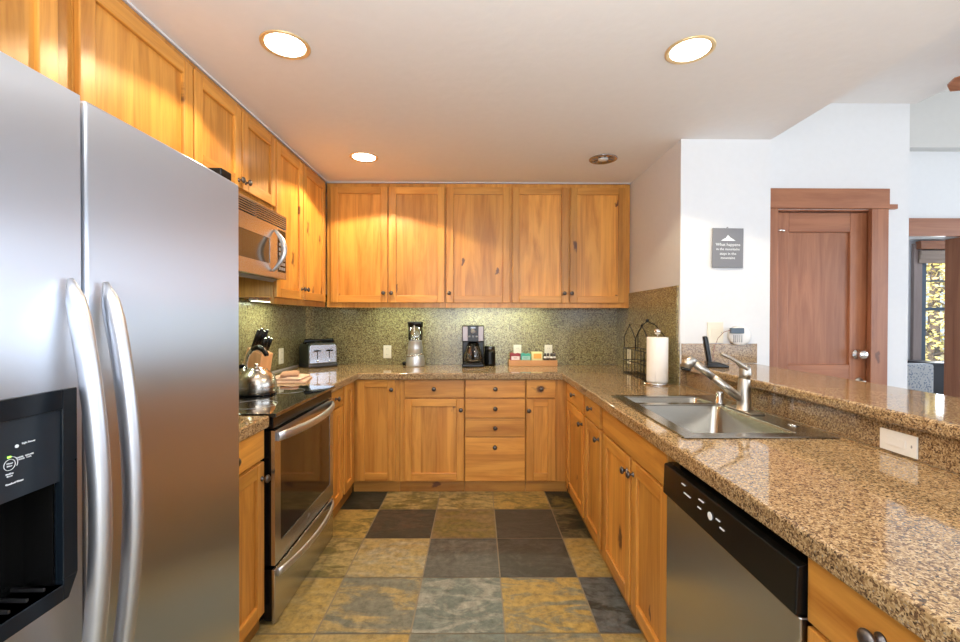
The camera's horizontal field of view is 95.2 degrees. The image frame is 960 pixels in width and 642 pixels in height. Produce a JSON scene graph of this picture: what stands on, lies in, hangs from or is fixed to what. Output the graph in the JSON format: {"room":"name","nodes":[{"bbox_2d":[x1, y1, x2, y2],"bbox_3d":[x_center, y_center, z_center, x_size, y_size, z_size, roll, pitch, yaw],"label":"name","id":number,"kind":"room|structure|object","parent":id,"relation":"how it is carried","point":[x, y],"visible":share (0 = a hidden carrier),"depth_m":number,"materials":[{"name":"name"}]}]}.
{"room":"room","nodes":[
{"label":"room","id":0,"kind":"room"},
{"bbox_2d":[272,364,298,372],"bbox_3d":[-1.607,0.004,0.370,0.120,2.850,7.360,0,0,0],"label":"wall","id":1,"kind":"structure","parent":0,"point":[298,364],"depth_m":3.52,"materials":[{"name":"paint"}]},
{"bbox_2d":[0,0,70,89],"bbox_3d":[-1.383,-0.793,0.845,0.322,0.638,0.980,0,0,0],"label":"upper cabinet","id":2,"kind":"object","parent":1,"relation":"attached to","point":[35,33],"visible":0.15,"depth_m":1.22,"materials":[{"name":"brown wood"}]},
{"bbox_2d":[71,0,192,158],"bbox_3d":[-1.388,-0.608,1.611,0.322,1.021,0.546,0,0,0],"label":"upper cabinet","id":3,"kind":"object","parent":1,"relation":"attached to","point":[121,65],"visible":0.3,"depth_m":1.55,"materials":[{"name":"brown wood"}]},
{"bbox_2d":[189,61,275,209],"bbox_3d":[-1.375,-0.884,2.269,0.356,0.478,0.770,0,0,0],"label":"upper cabinet","id":4,"kind":"object","parent":1,"relation":"attached to","point":[226,136],"visible":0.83,"depth_m":2.19,"materials":[{"name":"brown wood"}]},
{"bbox_2d":[238,193,286,281],"bbox_3d":[-1.320,-0.427,2.285,0.459,0.393,0.743,0,0,0],"label":"microwave","id":5,"kind":"object","parent":4,"relation":"attached to","point":[262,246],"visible":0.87,"depth_m":2.35,"materials":[{"name":"grey metal"}]},
{"bbox_2d":[239,273,275,281],"bbox_3d":[-1.337,-0.252,2.286,0.235,0.043,0.703,0,0,0],"label":"hood","id":6,"kind":"object","parent":5,"relation":"attached to","point":[246,275],"depth_m":2.41,"materials":[{"name":"grey metal"}]},
{"bbox_2d":[239,298,305,374],"bbox_3d":[-1.556,0.077,2.627,0.011,0.610,2.582,0,0,0],"label":"backsplash","id":7,"kind":"structure","parent":1,"relation":"attached to","point":[286,324],"depth_m":3.33,"materials":[{"name":"stone"}]},
{"bbox_2d":[279,348,283,363],"bbox_3d":[-1.551,0.274,3.422,0.009,0.122,0.075,0,0,0],"label":"outlet plate","id":8,"kind":"object","parent":7,"relation":"attached to","point":[281,350],"visible":1,"depth_m":3.42,"materials":[{"name":"beige plastic"}]},
{"bbox_2d":[239,136,325,306],"bbox_3d":[-1.381,-0.619,3.111,0.356,1.021,0.905,0,0,0],"label":"upper cabinet","id":9,"kind":"object","parent":1,"relation":"attached to","point":[300,192],"visible":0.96,"depth_m":3.01,"materials":[{"name":"brown wood"}]},
{"bbox_2d":[249,298,269,302],"bbox_3d":[-1.419,-0.136,2.990,0.060,0.021,0.500,0,0,0],"label":"light","id":10,"kind":"object","parent":9,"relation":"attached to","point":[250,299],"visible":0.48,"depth_m":2.78,"materials":[{"name":"white plastic"}]},
{"bbox_2d":[250,483,645,641],"bbox_3d":[0.137,1.382,0.382,3.375,0.100,7.140,0,0,0],"label":"floor","id":11,"kind":"structure","parent":0,"point":[395,566],"depth_m":2.27,"materials":[{"name":"stone"}]},
{"bbox_2d":[0,51,238,641],"bbox_3d":[-1.083,0.438,0.901,0.848,1.775,0.920,0,0,0],"label":"refrigerator","id":12,"kind":"object","parent":11,"relation":"on","point":[119,259],"visible":1,"depth_m":0.84,"materials":[{"name":"grey metal"}]},
{"bbox_2d":[239,430,270,641],"bbox_3d":[-1.200,0.888,1.616,0.634,0.864,0.514,0,0,0],"label":"base cabinet","id":13,"kind":"object","parent":11,"relation":"on","point":[251,449],"visible":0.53,"depth_m":1.78,"materials":[{"name":"brown wood"}]},
{"bbox_2d":[239,416,268,441],"bbox_3d":[-1.226,0.430,1.605,0.659,0.050,0.529,0,0,0],"label":"countertop","id":14,"kind":"structure","parent":13,"relation":"on","point":[249,426],"depth_m":1.76,"materials":[{"name":"stone"}]},
{"bbox_2d":[239,386,334,623],"bbox_3d":[-1.188,0.854,2.269,0.738,0.922,0.782,0,0,0],"label":"range","id":15,"kind":"object","parent":11,"relation":"on","point":[298,438],"visible":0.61,"depth_m":2.11,"materials":[{"name":"grey metal"}]},
{"bbox_2d":[239,345,276,396],"bbox_3d":[-1.208,0.260,2.369,0.204,0.265,0.204,0,0,-19],"label":"kettle","id":16,"kind":"object","parent":15,"relation":"on","point":[255,381],"visible":0.92,"depth_m":2.31,"materials":[{"name":"silver metal"}]},
{"bbox_2d":[239,386,334,416],"bbox_3d":[-1.216,0.402,2.265,0.680,0.015,0.782,0,0,0],"label":"cooktop","id":17,"kind":"object","parent":15,"relation":"in","point":[287,399],"depth_m":2.18,"materials":[{"name":"black glass"}]},
{"bbox_2d":[329,387,342,517],"bbox_3d":[-1.229,0.878,2.861,0.634,0.864,0.388,0,0,0],"label":"base cabinet","id":18,"kind":"object","parent":11,"relation":"on","point":[337,396],"visible":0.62,"depth_m":2.95,"materials":[{"name":"brown wood"}]},
{"bbox_2d":[341,382,353,506],"bbox_3d":[-1.248,0.876,3.203,0.600,0.864,0.288,0,0,0],"label":"base cabinet","id":19,"kind":"object","parent":11,"relation":"on","point":[348,390],"visible":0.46,"depth_m":3.20,"materials":[{"name":"brown wood"}]},
{"bbox_2d":[354,380,399,490],"bbox_3d":[-0.792,0.874,3.615,0.354,0.864,0.634,0,0,0],"label":"base cabinet","id":20,"kind":"object","parent":11,"relation":"on","point":[376,402],"visible":0.78,"depth_m":3.34,"materials":[{"name":"brown wood"}]},
{"bbox_2d":[400,380,464,490],"bbox_3d":[-0.366,0.875,3.618,0.494,0.864,0.634,0,0,0],"label":"base cabinet","id":21,"kind":"object","parent":11,"relation":"on","point":[432,412],"visible":0.89,"depth_m":3.35,"materials":[{"name":"brown wood"}]},
{"bbox_2d":[465,380,525,490],"bbox_3d":[0.115,0.876,3.621,0.464,0.864,0.634,0,0,0],"label":"base cabinet","id":22,"kind":"object","parent":11,"relation":"on","point":[494,409],"visible":0.92,"depth_m":3.34,"materials":[{"name":"brown wood"}]},
{"bbox_2d":[525,380,566,490],"bbox_3d":[0.508,0.876,3.623,0.320,0.864,0.634,0,0,0],"label":"base cabinet","id":23,"kind":"object","parent":11,"relation":"on","point":[546,400],"visible":0.84,"depth_m":3.35,"materials":[{"name":"brown wood"}]},
{"bbox_2d":[566,383,587,528],"bbox_3d":[0.936,0.882,3.064,0.634,0.864,0.593,0,0,0],"label":"base cabinet","id":24,"kind":"object","parent":11,"relation":"on","point":[576,415],"visible":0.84,"depth_m":3.03,"materials":[{"name":"brown wood"}]},
{"bbox_2d":[584,396,604,560],"bbox_3d":[0.939,0.885,2.578,0.634,0.864,0.375,0,0,0],"label":"base cabinet","id":25,"kind":"object","parent":11,"relation":"on","point":[593,458],"visible":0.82,"depth_m":2.56,"materials":[{"name":"brown wood"}]},
{"bbox_2d":[273,364,959,641],"bbox_3d":[-0.135,0.432,1.722,2.843,0.050,4.439,0,0,0],"label":"countertop","id":26,"kind":"structure","parent":25,"relation":"on","point":[885,524],"depth_m":1.08,"materials":[{"name":"stone"}]},
{"bbox_2d":[240,347,272,373],"bbox_3d":[-1.445,0.282,2.822,0.175,0.226,0.110,0,0,12],"label":"knife block","id":27,"kind":"object","parent":26,"relation":"on","point":[256,356],"visible":0.36,"depth_m":2.77,"materials":[{"name":"brown wood"}]},
{"bbox_2d":[251,329,259,346],"bbox_3d":[-1.420,0.115,2.774,0.060,0.124,0.024,0,0,12],"label":"kitchen knife","id":28,"kind":"object","parent":27,"relation":"on","point":[258,330],"visible":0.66,"depth_m":2.77,"materials":[{"name":"black plastic"}]},
{"bbox_2d":[255,328,263,344],"bbox_3d":[-1.413,0.112,2.800,0.063,0.131,0.024,0,0,12],"label":"kitchen knife","id":29,"kind":"object","parent":27,"relation":"on","point":[261,329],"visible":0.61,"depth_m":2.79,"materials":[{"name":"black plastic"}]},
{"bbox_2d":[258,330,265,344],"bbox_3d":[-1.411,0.118,2.828,0.057,0.117,0.024,0,0,12],"label":"kitchen knife","id":30,"kind":"object","parent":27,"relation":"on","point":[264,331],"visible":0.62,"depth_m":2.82,"materials":[{"name":"black plastic"}]},
{"bbox_2d":[260,338,266,351],"bbox_3d":[-1.373,0.152,2.776,0.048,0.094,0.024,0,0,12],"label":"kitchen knife","id":31,"kind":"object","parent":27,"relation":"on","point":[264,339],"visible":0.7,"depth_m":2.77,"materials":[{"name":"black plastic"}]},
{"bbox_2d":[264,337,269,348],"bbox_3d":[-1.366,0.149,2.805,0.050,0.098,0.024,0,0,12],"label":"kitchen knife","id":32,"kind":"object","parent":27,"relation":"on","point":[268,338],"visible":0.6,"depth_m":2.80,"materials":[{"name":"black plastic"}]},
{"bbox_2d":[266,338,272,350],"bbox_3d":[-1.362,0.154,2.835,0.046,0.089,0.024,0,0,12],"label":"kitchen knife","id":33,"kind":"object","parent":27,"relation":"on","point":[271,339],"visible":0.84,"depth_m":2.83,"materials":[{"name":"black plastic"}]},
{"bbox_2d":[277,376,311,383],"bbox_3d":[-1.255,0.384,2.895,0.240,0.020,0.250,0,0,-12],"label":"folded cloth","id":34,"kind":"object","parent":26,"relation":"on","point":[308,378],"visible":0.41,"depth_m":2.80,"materials":[{"name":"beige fabric"}]},
{"bbox_2d":[275,374,310,379],"bbox_3d":[-1.255,0.365,2.895,0.200,0.019,0.210,0,0,-4],"label":"folded cloth","id":35,"kind":"object","parent":34,"relation":"on","point":[301,376],"visible":0.59,"depth_m":2.81,"materials":[{"name":"beige fabric"}]},
{"bbox_2d":[280,370,299,376],"bbox_3d":[-1.255,0.344,2.895,0.110,0.024,0.180,0,0,-20],"label":"folded cloth","id":36,"kind":"object","parent":35,"relation":"on","point":[292,373],"visible":1,"depth_m":2.83,"materials":[{"name":"brown fabric"}]},
{"bbox_2d":[299,338,337,367],"bbox_3d":[-1.376,0.269,3.738,0.283,0.239,0.235,0,1,-43],"label":"toaster","id":37,"kind":"object","parent":26,"relation":"on","point":[313,353],"visible":1,"depth_m":3.67,"materials":[{"name":"grey metal"}]},
{"bbox_2d":[402,321,424,366],"bbox_3d":[-0.561,0.197,3.800,0.173,0.385,0.175,0,1,-35],"label":"blender","id":38,"kind":"object","parent":26,"relation":"on","point":[415,357],"visible":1,"depth_m":3.75,"materials":[{"name":"silver metal"}]},
{"bbox_2d":[408,326,422,340],"bbox_3d":[-0.560,0.106,3.797,0.128,0.124,0.128,0,0,0],"label":"jar","id":39,"kind":"object","parent":38,"relation":"on","point":[410,328],"depth_m":3.83,"materials":[{"name":"clear"}]},
{"bbox_2d":[462,325,483,366],"bbox_3d":[-0.059,0.215,3.771,0.188,0.352,0.242,0,0,0],"label":"coffee maker","id":40,"kind":"object","parent":26,"relation":"on","point":[472,335],"visible":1,"depth_m":3.69,"materials":[{"name":"black plastic"}]},
{"bbox_2d":[484,346,495,365],"bbox_3d":[0.086,0.304,3.843,0.102,0.173,0.102,0,0,0],"label":"coffee grinder","id":41,"kind":"object","parent":26,"relation":"on","point":[489,351],"visible":0.99,"depth_m":3.80,"materials":[{"name":"black plastic"}]},
{"bbox_2d":[508,359,556,365],"bbox_3d":[0.462,0.366,3.851,0.420,0.050,0.104,0,0,0],"label":"wooden tray","id":42,"kind":"object","parent":26,"relation":"on","point":[520,362],"visible":0.94,"depth_m":3.80,"materials":[{"name":"brown wood"}]},
{"bbox_2d":[510,353,520,359],"bbox_3d":[0.307,0.330,3.815,0.090,0.105,0.012,0,0,0],"label":"sachet","id":43,"kind":"object","parent":42,"relation":"in","point":[513,356],"visible":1,"depth_m":3.81,"materials":[{"name":"red paper"}]},
{"bbox_2d":[521,353,530,359],"bbox_3d":[0.399,0.329,3.815,0.088,0.106,0.012,0,0,4],"label":"sachet","id":44,"kind":"object","parent":42,"relation":"in","point":[524,356],"visible":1,"depth_m":3.81,"materials":[{"name":"teal paper"}]},
{"bbox_2d":[531,352,542,359],"bbox_3d":[0.499,0.327,3.850,0.092,0.112,0.061,0,0,0],"label":"box","id":45,"kind":"object","parent":42,"relation":"in","point":[534,355],"visible":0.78,"depth_m":3.82,"materials":[{"name":"beige"}]},
{"bbox_2d":[623,319,664,379],"bbox_3d":[1.162,0.192,3.135,0.122,0.411,0.494,0,0,0],"label":"wire rack","id":46,"kind":"object","parent":26,"relation":"on","point":[647,320],"visible":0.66,"depth_m":3.20,"materials":[{"name":"black metal"}]},
{"bbox_2d":[623,347,646,379],"bbox_3d":[1.164,0.301,3.140,0.117,0.192,0.487,0,0,0],"label":"basket","id":47,"kind":"object","parent":46,"relation":"on","point":[626,348],"depth_m":3.26,"materials":[{"name":"black metal"}]},
{"bbox_2d":[642,328,672,385],"bbox_3d":[1.133,0.224,2.799,0.184,0.353,0.184,0,0,0],"label":"paper towel holder","id":48,"kind":"object","parent":26,"relation":"on","point":[657,331],"visible":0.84,"depth_m":2.76,"materials":[{"name":"silver metal"}]},
{"bbox_2d":[646,337,667,382],"bbox_3d":[1.133,0.245,2.799,0.129,0.283,0.129,0,0,0],"label":"paper towel roll","id":49,"kind":"object","parent":48,"relation":"on","point":[657,347],"visible":1,"depth_m":2.74,"materials":[{"name":"white paper"}]},
{"bbox_2d":[680,353,764,414],"bbox_3d":[1.066,0.272,1.964,0.305,0.257,0.200,0,0,0],"label":"faucet","id":50,"kind":"object","parent":26,"relation":"on","point":[742,395],"visible":1,"depth_m":1.96,"materials":[{"name":"silver metal"}]},
{"bbox_2d":[611,391,839,438],"bbox_3d":[0.980,0.470,1.944,0.548,0.256,0.837,0,0,0],"label":"sink","id":51,"kind":"object","parent":26,"relation":"in","point":[687,416],"depth_m":2.03,"materials":[{"name":"silver metal"}]},
{"bbox_2d":[680,370,959,473],"bbox_3d":[1.281,0.365,1.123,0.044,0.096,3.224,0,0,0],"label":"granite riser","id":52,"kind":"object","parent":26,"relation":"on","point":[938,451],"visible":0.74,"depth_m":1.57,"materials":[{"name":"brown stone"}]},
{"bbox_2d":[680,363,959,440],"bbox_3d":[1.486,0.296,1.124,0.463,0.042,3.224,0,0,0],"label":"breakfast bar","id":53,"kind":"object","parent":52,"relation":"on","point":[937,414],"visible":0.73,"depth_m":1.59,"materials":[{"name":"stone"}]},
{"bbox_2d":[702,336,728,367],"bbox_3d":[1.345,0.175,2.506,0.132,0.176,0.080,0,0,20],"label":"cordless phone","id":54,"kind":"object","parent":53,"relation":"on","point":[709,363],"visible":1,"depth_m":2.50,"materials":[{"name":"black plastic"}]},
{"bbox_2d":[880,427,917,458],"bbox_3d":[1.286,0.374,1.348,0.008,0.066,0.119,0,0,0],"label":"outlet plate","id":55,"kind":"object","parent":52,"relation":"attached to","point":[894,441],"visible":1,"depth_m":1.34,"materials":[{"name":"white plastic"}]},
{"bbox_2d":[602,409,675,641],"bbox_3d":[0.943,0.890,1.970,0.634,0.864,0.834,0,0,0],"label":"base cabinet","id":56,"kind":"object","parent":11,"relation":"on","point":[634,525],"visible":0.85,"depth_m":1.86,"materials":[{"name":"brown wood"}]},
{"bbox_2d":[663,462,812,641],"bbox_3d":[0.953,0.897,1.228,0.614,0.862,0.643,0,0,0],"label":"dishwasher","id":57,"kind":"object","parent":11,"relation":"on","point":[730,578],"visible":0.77,"depth_m":1.17,"materials":[{"name":"silver metal"}]},
{"bbox_2d":[808,557,924,641],"bbox_3d":[0.952,0.900,0.653,0.634,0.864,0.500,0,0,0],"label":"base cabinet","id":58,"kind":"object","parent":11,"relation":"on","point":[837,612],"visible":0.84,"depth_m":0.81,"materials":[{"name":"brown wood"}]},
{"bbox_2d":[326,193,571,399],"bbox_3d":[-0.166,-0.021,3.999,2.811,2.850,0.120,0,0,0],"label":"wall","id":59,"kind":"structure","parent":0,"point":[326,193],"depth_m":3.93,"materials":[{"name":"paint"}]},
{"bbox_2d":[327,183,445,307],"bbox_3d":[-0.773,-0.623,3.741,0.977,1.021,0.369,0,0,0],"label":"upper cabinet","id":60,"kind":"object","parent":59,"relation":"attached to","point":[386,243],"visible":0.98,"depth_m":3.60,"materials":[{"name":"brown wood"}]},
{"bbox_2d":[306,294,616,364],"bbox_3d":[-0.165,0.077,3.933,2.809,0.624,0.011,0,0,0],"label":"backsplash","id":61,"kind":"structure","parent":59,"relation":"attached to","point":[577,336],"depth_m":3.93,"materials":[{"name":"stone"}]},
{"bbox_2d":[383,345,390,357],"bbox_3d":[-0.829,0.275,3.920,0.070,0.115,0.009,0,0,0],"label":"outlet plate","id":62,"kind":"object","parent":61,"relation":"attached to","point":[386,348],"visible":1,"depth_m":3.92,"materials":[{"name":"beige plastic"}]},
{"bbox_2d":[514,345,520,357],"bbox_3d":[0.336,0.271,3.928,0.070,0.115,0.009,0,0,0],"label":"outlet plate","id":63,"kind":"object","parent":61,"relation":"attached to","point":[517,348],"visible":0.64,"depth_m":3.93,"materials":[{"name":"beige plastic"}]},
{"bbox_2d":[544,345,551,356],"bbox_3d":[0.614,0.271,3.929,0.070,0.115,0.009,0,0,0],"label":"outlet plate","id":64,"kind":"object","parent":61,"relation":"attached to","point":[548,348],"visible":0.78,"depth_m":3.93,"materials":[{"name":"beige plastic"}]},
{"bbox_2d":[446,184,510,307],"bbox_3d":[-0.014,-0.621,3.746,0.536,1.021,0.369,0,0,0],"label":"upper cabinet","id":65,"kind":"object","parent":59,"relation":"attached to","point":[478,216],"visible":1,"depth_m":3.61,"materials":[{"name":"brown wood"}]},
{"bbox_2d":[511,184,629,307],"bbox_3d":[0.746,-0.620,3.751,0.984,1.021,0.369,0,0,0],"label":"upper cabinet","id":66,"kind":"object","parent":59,"relation":"attached to","point":[570,243],"visible":0.99,"depth_m":3.61,"materials":[{"name":"brown wood"}]},
{"bbox_2d":[122,0,959,192],"bbox_3d":[0.081,-1.267,0.371,3.492,0.302,7.360,0,0,0],"label":"ceiling","id":67,"kind":"structure","parent":0,"point":[518,91],"depth_m":1.99,"materials":[{"name":"paint"}]},
{"bbox_2d":[259,30,310,59],"bbox_3d":[-0.795,-1.125,1.791,0.194,0.006,0.194,0,0,0],"label":"recessed light","id":68,"kind":"object","parent":67,"relation":"in","point":[280,43],"visible":1,"depth_m":1.78,"materials":[{"name":"white"}]},
{"bbox_2d":[349,152,377,162],"bbox_3d":[-0.804,-1.135,3.040,0.194,0.006,0.194,0,0,0],"label":"recessed light","id":69,"kind":"object","parent":67,"relation":"in","point":[366,157],"visible":1,"depth_m":3.04,"materials":[{"name":"white"}]},
{"bbox_2d":[589,154,617,163],"bbox_3d":[0.862,-1.129,3.068,0.194,0.010,0.194,0,0,0],"label":"recessed light","id":70,"kind":"object","parent":67,"relation":"in","point":[602,158],"visible":1,"depth_m":3.06,"materials":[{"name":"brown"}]},
{"bbox_2d":[665,35,715,63],"bbox_3d":[0.872,-1.122,1.819,0.194,0.006,0.194,0,0,0],"label":"recessed light","id":71,"kind":"object","parent":67,"relation":"in","point":[691,49],"visible":1,"depth_m":1.81,"materials":[{"name":"white"}]},
{"bbox_2d":[629,139,770,385],"bbox_3d":[1.524,0.138,3.404,0.561,2.548,1.335,0,0,0],"label":"wall","id":72,"kind":"structure","parent":0,"point":[698,186],"depth_m":2.73,"materials":[{"name":"white paint"}]},
{"bbox_2d":[124,0,630,183],"bbox_3d":[0.002,-1.125,1.986,2.498,0.007,3.248,0,0,0],"label":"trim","id":73,"kind":"structure","parent":72,"relation":"attached to","point":[126,1],"depth_m":2.56,"materials":[{"name":"white wood"}]},
{"bbox_2d":[617,285,679,384],"bbox_3d":[1.238,0.084,3.335,0.011,0.624,1.202,0,0,0],"label":"backsplash","id":74,"kind":"structure","parent":72,"relation":"attached to","point":[660,306],"depth_m":3.19,"materials":[{"name":"stone"}]},
{"bbox_2d":[627,349,630,363],"bbox_3d":[1.225,0.290,3.605,0.009,0.118,0.070,0,0,0],"label":"outlet plate","id":75,"kind":"object","parent":74,"relation":"attached to","point":[628,350],"visible":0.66,"depth_m":3.59,"materials":[{"name":"beige plastic"}]},
{"bbox_2d":[707,322,722,342],"bbox_3d":[1.466,0.072,2.731,0.100,0.130,0.008,0,0,0],"label":"phone jack plate","id":76,"kind":"object","parent":72,"relation":"attached to","point":[714,329],"visible":0.9,"depth_m":2.73,"materials":[{"name":"beige plastic"}]},
{"bbox_2d":[681,343,756,362],"bbox_3d":[1.490,0.201,2.730,0.467,0.121,0.012,0,0,0],"label":"backsplash","id":77,"kind":"structure","parent":72,"relation":"attached to","point":[747,353],"depth_m":2.73,"materials":[{"name":"stone"}]},
{"bbox_2d":[712,227,743,267],"bbox_3d":[1.534,-0.456,2.720,0.192,0.252,0.021,1,0,0],"label":"wall sign","id":78,"kind":"object","parent":72,"relation":"attached to","point":[727,243],"visible":1,"depth_m":2.71,"materials":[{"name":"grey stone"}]},
{"bbox_2d":[713,326,750,351],"bbox_3d":[1.524,0.145,2.690,0.301,0.232,0.101,0,0,-21],"label":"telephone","id":79,"kind":"object","parent":72,"relation":"attached to","point":[737,335],"visible":0.96,"depth_m":2.69,"materials":[{"name":"white plastic"}]},
{"bbox_2d":[688,386,959,474],"bbox_3d":[1.362,0.823,1.128,0.118,1.012,3.225,0,0,0],"label":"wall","id":80,"kind":"structure","parent":0,"point":[688,386],"depth_m":1.52,"materials":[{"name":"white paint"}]},
{"bbox_2d":[769,188,897,384],"bbox_3d":[2.261,0.231,2.907,0.890,2.174,0.150,0,0,0],"label":"door frame","id":81,"kind":"structure","parent":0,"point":[878,224],"depth_m":2.83,"materials":[{"name":"brown wood"}]},
{"bbox_2d":[771,103,909,388],"bbox_3d":[2.303,-0.385,3.294,0.993,3.400,0.936,0,0,0],"label":"wall door","id":82,"kind":"structure","parent":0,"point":[840,145],"depth_m":2.87,"materials":[{"name":"white paint"}]},
{"bbox_2d":[832,25,959,103],"bbox_3d":[4.116,-2.027,0.311,4.573,1.263,7.200,0,0,0],"label":"ceiling","id":83,"kind":"structure","parent":0,"point":[927,72],"depth_m":2.55,"materials":[{"name":"paint"}]},
{"bbox_2d":[947,76,959,91],"bbox_3d":[2.995,-1.417,1.807,1.330,0.490,1.275,0,0,0],"label":"ceiling fan","id":84,"kind":"object","parent":83,"relation":"hanging from","point":[954,84],"visible":1,"depth_m":2.38,"materials":[{"name":"brown wood"}]},
{"bbox_2d":[908,240,944,359],"bbox_3d":[5.417,0.009,4.996,5.100,2.600,2.320,0,0,0],"label":"wall","id":85,"kind":"structure","parent":0,"point":[910,241],"depth_m":6.04,"materials":[{"name":"white paint"}]},
{"bbox_2d":[910,244,921,359],"bbox_3d":[6.656,-0.206,6.019,1.450,1.700,0.043,0,0,0],"label":"trim","id":86,"kind":"structure","parent":85,"relation":"attached to","point":[916,268],"depth_m":6.00,"materials":[{"name":"grey wood"}]},
{"bbox_2d":[921,250,944,361],"bbox_3d":[6.656,-0.187,6.082,1.210,1.580,0.100,0,0,0],"label":"window","id":87,"kind":"structure","parent":85,"relation":"in","point":[924,308],"depth_m":6.03,"materials":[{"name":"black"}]},
{"bbox_2d":[916,241,944,262],"bbox_3d":[6.573,-0.936,5.966,1.220,0.300,0.080,0,0,0],"label":"roman shade","id":88,"kind":"object","parent":87,"relation":"attached to","point":[927,254],"visible":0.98,"depth_m":5.94,"materials":[{"name":"beige fabric"}]},
{"bbox_2d":[909,239,946,239],"bbox_3d":[5.420,-1.202,5.021,5.100,0.180,2.250,0,0,0],"label":"ceiling","id":89,"kind":"structure","parent":0,"point":[909,239],"depth_m":6.01,"materials":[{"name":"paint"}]},
{"bbox_2d":[909,90,959,238],"bbox_3d":[4.040,-0.785,3.786,4.473,4.200,0.210,0,0,0],"label":"wall","id":90,"kind":"structure","parent":0,"point":[934,158],"depth_m":3.77,"materials":[{"name":"white paint"}]},
{"bbox_2d":[909,218,959,236],"bbox_3d":[3.737,-0.801,3.751,1.120,0.152,0.035,0,0,0],"label":"trim","id":91,"kind":"structure","parent":90,"relation":"attached to","point":[918,227],"depth_m":3.73,"materials":[{"name":"brown wood"}]},
{"bbox_2d":[944,237,959,397],"bbox_3d":[3.724,0.294,3.824,1.100,2.040,0.165,0,0,0],"label":"trim","id":92,"kind":"structure","parent":90,"relation":"attached to","point":[952,246],"depth_m":3.84,"materials":[{"name":"brown wood"}]},
{"bbox_3d":[4.052,1.383,1.537,4.470,0.098,9.400,0,0,0],"label":"floor","id":93,"kind":"structure","parent":0,"visible":0},
{"bbox_2d":[907,363,933,392],"bbox_3d":[5.037,0.904,5.490,0.660,0.800,0.640,0,0,0],"label":"armchair","id":94,"kind":"object","parent":93,"relation":"on","point":[919,375],"visible":0.08,"depth_m":5.17,"materials":[{"name":"fabric"}]},
{"bbox_2d":[908,360,943,394],"bbox_3d":[5.691,0.910,5.609,0.300,0.790,0.410,0,0,0],"label":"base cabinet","id":95,"kind":"object","parent":93,"relation":"on","point":[938,375],"visible":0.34,"depth_m":5.42,"materials":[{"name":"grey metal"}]},
{"label":"outside","id":96,"kind":"structure","parent":0,"visible":0},
{"bbox_3d":[4.946,2.388,7.551,60.000,0.200,65.000,0,0,0],"label":"ground","id":97,"kind":"structure","parent":96,"visible":0},
{"bbox_2d":[925,263,944,360],"bbox_3d":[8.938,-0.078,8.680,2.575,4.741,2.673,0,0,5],"label":"autumn tree","id":98,"kind":"object","parent":97,"relation":"on","point":[933,337],"visible":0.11,"depth_m":8.59,"materials":[{"name":"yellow plant"}]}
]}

